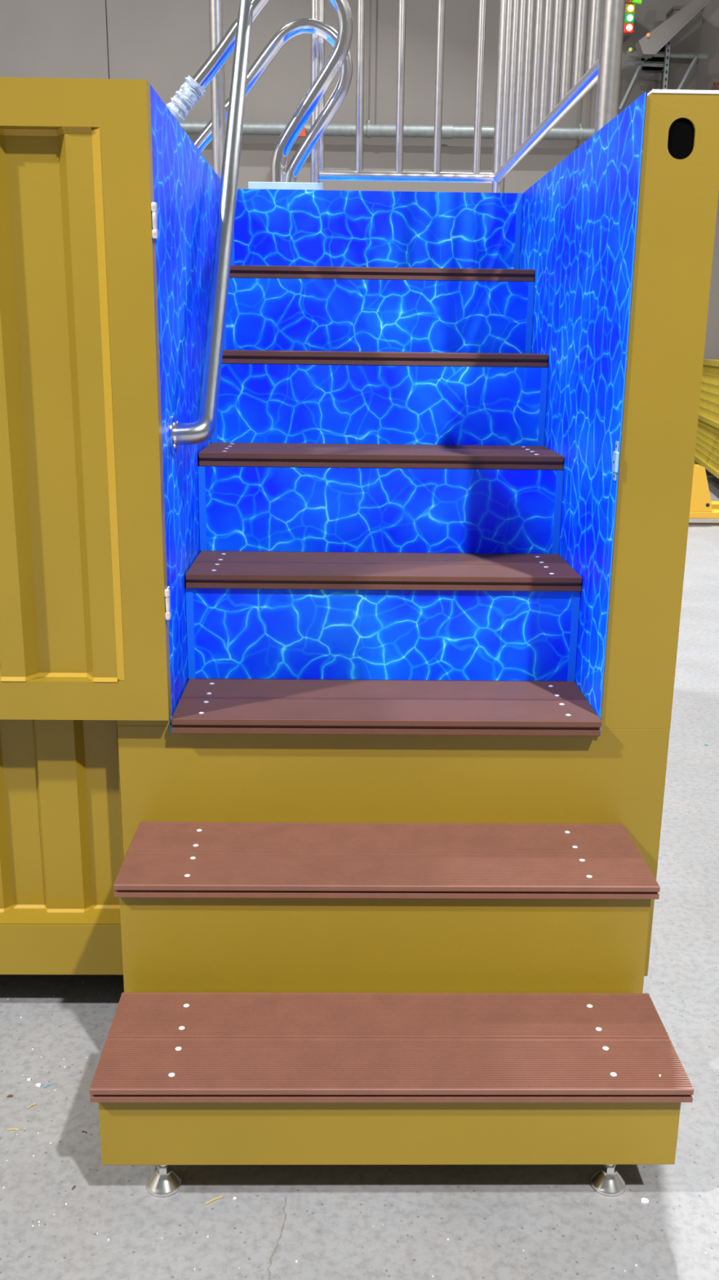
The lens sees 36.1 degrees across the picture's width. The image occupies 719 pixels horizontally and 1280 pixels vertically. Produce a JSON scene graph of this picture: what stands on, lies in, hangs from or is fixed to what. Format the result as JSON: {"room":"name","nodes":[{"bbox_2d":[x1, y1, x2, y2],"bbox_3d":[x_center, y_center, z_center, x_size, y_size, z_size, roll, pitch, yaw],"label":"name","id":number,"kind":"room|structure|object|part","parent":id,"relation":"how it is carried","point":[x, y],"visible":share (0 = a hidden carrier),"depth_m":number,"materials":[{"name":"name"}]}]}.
{"room":"factory floor","nodes":[
{"label":"factory floor","id":0,"kind":"room"},
{"bbox_2d":[0,475,718,1279],"bbox_3d":[0.535,0.773,2.512,19.000,0.200,18.600,0,15,-1],"label":"floor","id":1,"kind":"structure","parent":0,"point":[322,1218],"depth_m":1.75,"materials":[{"name":"concrete"}]},
{"bbox_2d":[204,1195,222,1204],"bbox_3d":[-0.227,0.873,1.717,0.030,0.003,0.003,-9,18,-31],"label":"straw","id":2,"kind":"object","parent":1,"relation":"on","point":[220,1197],"visible":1,"depth_m":1.72,"materials":[{"name":"yellow"}]},
{"bbox_2d":[3,982,706,1276],"bbox_3d":[-0.102,0.815,1.940,1.281,0.001,0.814,0,15,-1],"label":"floor grit","id":3,"kind":"structure","parent":1,"relation":"on","point":[82,982],"depth_m":1.67,"materials":[{"name":"white metal"}]},
{"bbox_2d":[0,76,718,976],"bbox_3d":[-0.852,-0.429,3.098,2.828,1.594,2.480,0,15,-1],"label":"container","id":4,"kind":"object","parent":1,"relation":"on","point":[89,753],"visible":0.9,"depth_m":1.93,"materials":[{"name":"yellow metal"}]},
{"bbox_3d":[-1.322,0.295,2.076,1.750,0.494,0.064,0,15,-1],"label":"corrugated panel","id":5,"kind":"part","parent":4,"relation":"part of","materials":[{"name":"yellow paint"}]},
{"bbox_3d":[-1.354,0.586,2.159,1.806,0.110,0.075,0,15,-1],"label":"rail","id":6,"kind":"part","parent":4,"relation":"part of","materials":[{"name":"yellow metal"}]},
{"bbox_3d":[-0.778,-0.370,1.853,0.882,1.049,0.036,0,15,-1],"label":"door","id":7,"kind":"part","parent":4,"relation":"part of","materials":[{"name":"yellow paint"}]},
{"bbox_3d":[-1.293,-0.366,1.868,1.904,1.068,0.006,0,15,-1],"label":"plate","id":8,"kind":"part","parent":4,"relation":"part of","materials":[{"name":"yellow paint"}]},
{"bbox_2d":[208,0,226,178],"bbox_3d":[-0.408,-1.840,3.140,0.080,1.130,0.080,0,15,-1],"label":"gate post","id":9,"kind":"object","parent":4,"relation":"on","point":[216,15],"visible":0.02,"depth_m":3.19,"materials":[{"name":"metal"}]},
{"bbox_2d":[192,17,352,182],"bbox_3d":[-0.432,-1.549,3.528,0.816,0.801,0.066,0,15,-1],"label":"grab rail","id":10,"kind":"object","parent":4,"relation":"attached to","point":[307,25],"visible":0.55,"depth_m":3.46,"materials":[{"name":"silver metal"}]},
{"bbox_2d":[192,0,353,182],"bbox_3d":[-0.427,-1.373,2.975,0.816,0.801,0.066,0,15,-1],"label":"grab rail","id":11,"kind":"object","parent":4,"relation":"attached to","point":[224,50],"visible":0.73,"depth_m":2.92,"materials":[{"name":"silver metal"}]},
{"bbox_2d":[165,75,205,124],"bbox_3d":[-0.475,-1.440,2.956,0.126,0.133,0.065,0,15,-1],"label":"plastic wrap","id":12,"kind":"object","parent":11,"relation":"attached to","point":[189,93],"visible":0.87,"depth_m":2.94,"materials":[{"name":"white plastic"}]},
{"bbox_2d":[248,182,323,190],"bbox_3d":[-0.198,-1.232,3.028,0.197,0.020,0.218,0,15,-1],"label":"board","id":13,"kind":"object","parent":4,"relation":"on","point":[251,185],"visible":0.49,"depth_m":2.92,"materials":[{"name":"white plastic"}]},
{"bbox_3d":[-0.863,0.323,3.347,2.826,0.012,2.390,0,15,-1],"label":"plate","id":14,"kind":"part","parent":4,"relation":"part of","materials":[{"name":"yellow"}]},
{"bbox_3d":[-0.872,-0.752,4.292,2.826,1.573,0.006,0,15,-1],"label":"panel","id":15,"kind":"part","parent":4,"relation":"part of","materials":[{"name":"blue paint"}]},
{"bbox_3d":[0.062,0.409,2.099,1.020,0.517,0.006,0,15,-1],"label":"plate","id":16,"kind":"part","parent":4,"relation":"part of","materials":[{"name":"yellow paint"}]},
{"bbox_2d":[150,84,646,736],"bbox_3d":[0.039,-0.626,2.909,0.793,1.084,2.172,0,15,-1],"label":"staircase","id":17,"kind":"structure","parent":4,"relation":"in","point":[514,308],"depth_m":2.36,"materials":[{"name":"blue tile"}]},
{"bbox_2d":[168,0,253,453],"bbox_3d":[-0.315,-1.139,2.548,0.110,1.263,1.540,0,15,-3],"label":"handrail","id":18,"kind":"object","parent":17,"relation":"attached to","point":[204,426],"visible":0.92,"depth_m":2.26,"materials":[{"name":"silver metal"}]},
{"bbox_3d":[0.444,-0.310,1.908,0.006,0.067,0.024,0,15,-1],"label":"strike plate","id":19,"kind":"part","parent":17,"relation":"part of","materials":[{"name":"silver metal"}]},
{"bbox_2d":[311,0,626,192],"bbox_3d":[0.176,-1.727,2.744,0.638,1.131,1.612,0,15,-1],"label":"guard railing","id":20,"kind":"object","parent":4,"relation":"on","point":[534,93],"visible":0.9,"depth_m":3.18,"materials":[{"name":"metal"}]},
{"bbox_3d":[-0.140,-1.926,3.499,0.030,1.116,0.030,0,15,-1],"label":"post","id":21,"kind":"part","parent":20,"relation":"part of","materials":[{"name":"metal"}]},
{"bbox_3d":[0.160,-1.519,3.613,0.585,0.030,0.030,0,15,-1],"label":"rail","id":22,"kind":"part","parent":20,"relation":"part of","materials":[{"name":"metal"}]},
{"bbox_3d":[0.462,-1.922,3.510,0.041,1.116,0.041,0,15,-1],"label":"post","id":23,"kind":"part","parent":20,"relation":"part of","materials":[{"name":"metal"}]},
{"bbox_3d":[0.465,-1.314,2.863,0.030,0.030,1.565,0,15,-1],"label":"rail","id":24,"kind":"part","parent":20,"relation":"part of","materials":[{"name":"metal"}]},
{"bbox_3d":[0.484,-1.513,1.994,0.043,1.116,0.043,0,15,-1],"label":"post","id":25,"kind":"part","parent":20,"relation":"part of","materials":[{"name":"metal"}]},
{"bbox_3d":[0.516,-0.355,1.900,0.130,1.072,0.005,0,15,-1],"label":"corner post","id":26,"kind":"part","parent":4,"relation":"part of","materials":[{"name":"yellow metal"}]},
{"bbox_2d":[88,822,693,1196],"bbox_3d":[0.045,0.615,1.880,0.911,0.423,0.520,0,15,-1],"label":"entry steps","id":27,"kind":"structure","parent":1,"relation":"on","point":[295,993],"depth_m":1.83,"materials":[{"name":"yellow paint"}]},
{"bbox_2d":[641,1197,648,1203],"bbox_3d":[0.448,0.879,1.727,0.012,0.002,0.009,7,16,21],"label":"scrap","id":28,"kind":"object","parent":1,"relation":"on","point":[644,1200],"visible":1,"depth_m":1.73,"materials":[{"name":"white paper"}]},
{"bbox_2d":[689,464,718,519],"bbox_3d":[2.771,-1.589,8.406,1.452,1.352,0.600,0,15,-1],"label":"truck","id":29,"kind":"object","parent":1,"relation":"on","point":[702,506],"visible":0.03,"depth_m":8.25,"materials":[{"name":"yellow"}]},
{"bbox_3d":[2.549,-1.137,8.245,0.205,0.343,0.040,0,15,-1],"label":"gusset plate","id":30,"kind":"part","parent":29,"relation":"part of","materials":[{"name":"orange"}]},
{"bbox_2d":[694,359,718,478],"bbox_3d":[3.757,-1.887,9.889,1.100,1.180,2.600,3,15,9],"label":"yellow stillage","id":31,"kind":"object","parent":1,"relation":"on","point":[707,421],"visible":0.94,"depth_m":10.47,"materials":[{"name":"metal"}]},
{"bbox_3d":[3.442,-2.239,11.184,0.050,1.180,0.050,3,15,9],"label":"corner leg","id":32,"kind":"part","parent":31,"relation":"part of","materials":[{"name":"yellow metal"}]},
{"bbox_3d":[3.235,-1.550,10.066,0.044,0.045,2.500,3,15,9],"label":"rail","id":33,"kind":"part","parent":31,"relation":"part of","materials":[{"name":"yellow metal"}]},
{"bbox_3d":[3.240,-1.946,9.960,0.044,0.045,2.500,3,15,9],"label":"rail","id":34,"kind":"part","parent":31,"relation":"part of","materials":[{"name":"yellow metal"}]},
{"bbox_3d":[3.246,-2.460,9.821,0.480,0.050,2.469,0,15,-1],"label":"rail","id":35,"kind":"part","parent":31,"relation":"part of","materials":[{"name":"yellow metal"}]},
{"bbox_2d":[0,0,718,475],"bbox_3d":[0.445,-6.114,10.397,19.000,9.000,0.210,0,15,-1],"label":"wall","id":36,"kind":"structure","parent":0,"point":[161,42],"depth_m":10.45,"materials":[{"name":"grey paint"}]},
{"bbox_2d":[179,120,595,140],"bbox_3d":[-2.866,-4.868,10.426,11.400,0.126,0.128,0,15,-1],"label":"pipe","id":37,"kind":"object","parent":36,"relation":"attached to","point":[448,131],"visible":0.27,"depth_m":10.44,"materials":[{"name":"grey metal"}]},
{"bbox_2d":[297,126,306,137],"bbox_3d":[-0.563,-4.823,10.402,0.115,0.140,0.100,0,15,-1],"label":"valve","id":38,"kind":"object","parent":37,"relation":"attached to","point":[302,134],"visible":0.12,"depth_m":10.37,"materials":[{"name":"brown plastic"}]},
{"bbox_2d":[366,0,371,137],"bbox_3d":[0.105,-6.142,10.130,0.040,2.815,0.132,0,15,-1],"label":"rod","id":39,"kind":"object","parent":37,"relation":"attached to","point":[369,122],"visible":0.98,"depth_m":10.36,"materials":[{"name":"grey metal"}]},
{"bbox_3d":[0.106,-6.198,10.115,0.015,2.700,0.015,7,16,21],"label":"rod","id":40,"kind":"part","parent":39,"relation":"part of","materials":[{"name":"grey metal"}]},
{"bbox_2d":[577,97,582,141],"bbox_3d":[2.119,-6.127,10.167,0.040,2.815,0.132,0,15,-1],"label":"rod","id":41,"kind":"object","parent":37,"relation":"attached to","point":[580,125],"visible":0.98,"depth_m":10.46,"materials":[{"name":"grey metal"}]},
{"bbox_3d":[2.120,-6.183,10.152,0.015,2.700,0.015,7,16,21],"label":"rod","id":42,"kind":"part","parent":41,"relation":"part of","materials":[{"name":"grey metal"}]},
{"bbox_2d":[622,0,641,44],"bbox_3d":[2.486,-5.784,10.200,0.160,0.393,0.366,0,15,-1],"label":"signal light","id":43,"kind":"object","parent":36,"relation":"attached to","point":[629,6],"visible":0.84,"depth_m":10.06,"materials":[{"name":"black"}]},
{"bbox_3d":[2.518,-5.863,10.032,0.105,0.125,0.030,0,15,-1],"label":"lime panel","id":44,"kind":"part","parent":43,"relation":"part of","materials":[{"name":"green plastic"}]},
{"bbox_2d":[618,5,705,113],"bbox_3d":[2.818,-3.780,10.820,0.675,4.330,0.240,0,15,-1],"label":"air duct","id":45,"kind":"object","parent":36,"relation":"attached to","point":[688,39],"visible":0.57,"depth_m":10.31,"materials":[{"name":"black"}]},
{"bbox_3d":[2.683,-4.966,10.602,0.380,0.930,0.040,0,15,-1],"label":"backing plate","id":46,"kind":"part","parent":45,"relation":"part of","materials":[{"name":"grey metal"}]},
{"bbox_2d":[618,40,708,111],"bbox_3d":[2.813,-5.058,10.392,0.790,1.020,0.382,0,15,-1],"label":"frame","id":47,"kind":"object","parent":36,"relation":"attached to","point":[667,55],"visible":0.72,"depth_m":10.18,"materials":[{"name":"grey metal"}]},
{"bbox_2d":[635,0,711,60],"bbox_3d":[3.160,-5.906,9.922,1.285,1.230,0.300,0,15,-1],"label":"chute","id":48,"kind":"object","parent":36,"relation":"attached to","point":[646,47],"visible":1,"depth_m":9.90,"materials":[{"name":"grey metal"}]},
{"bbox_2d":[711,82,718,90],"bbox_3d":[3.377,-5.237,10.523,0.121,0.152,0.094,0,15,-1],"label":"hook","id":49,"kind":"object","parent":36,"relation":"attached to","point":[715,84],"visible":0.45,"depth_m":10.47,"materials":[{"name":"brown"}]}
]}

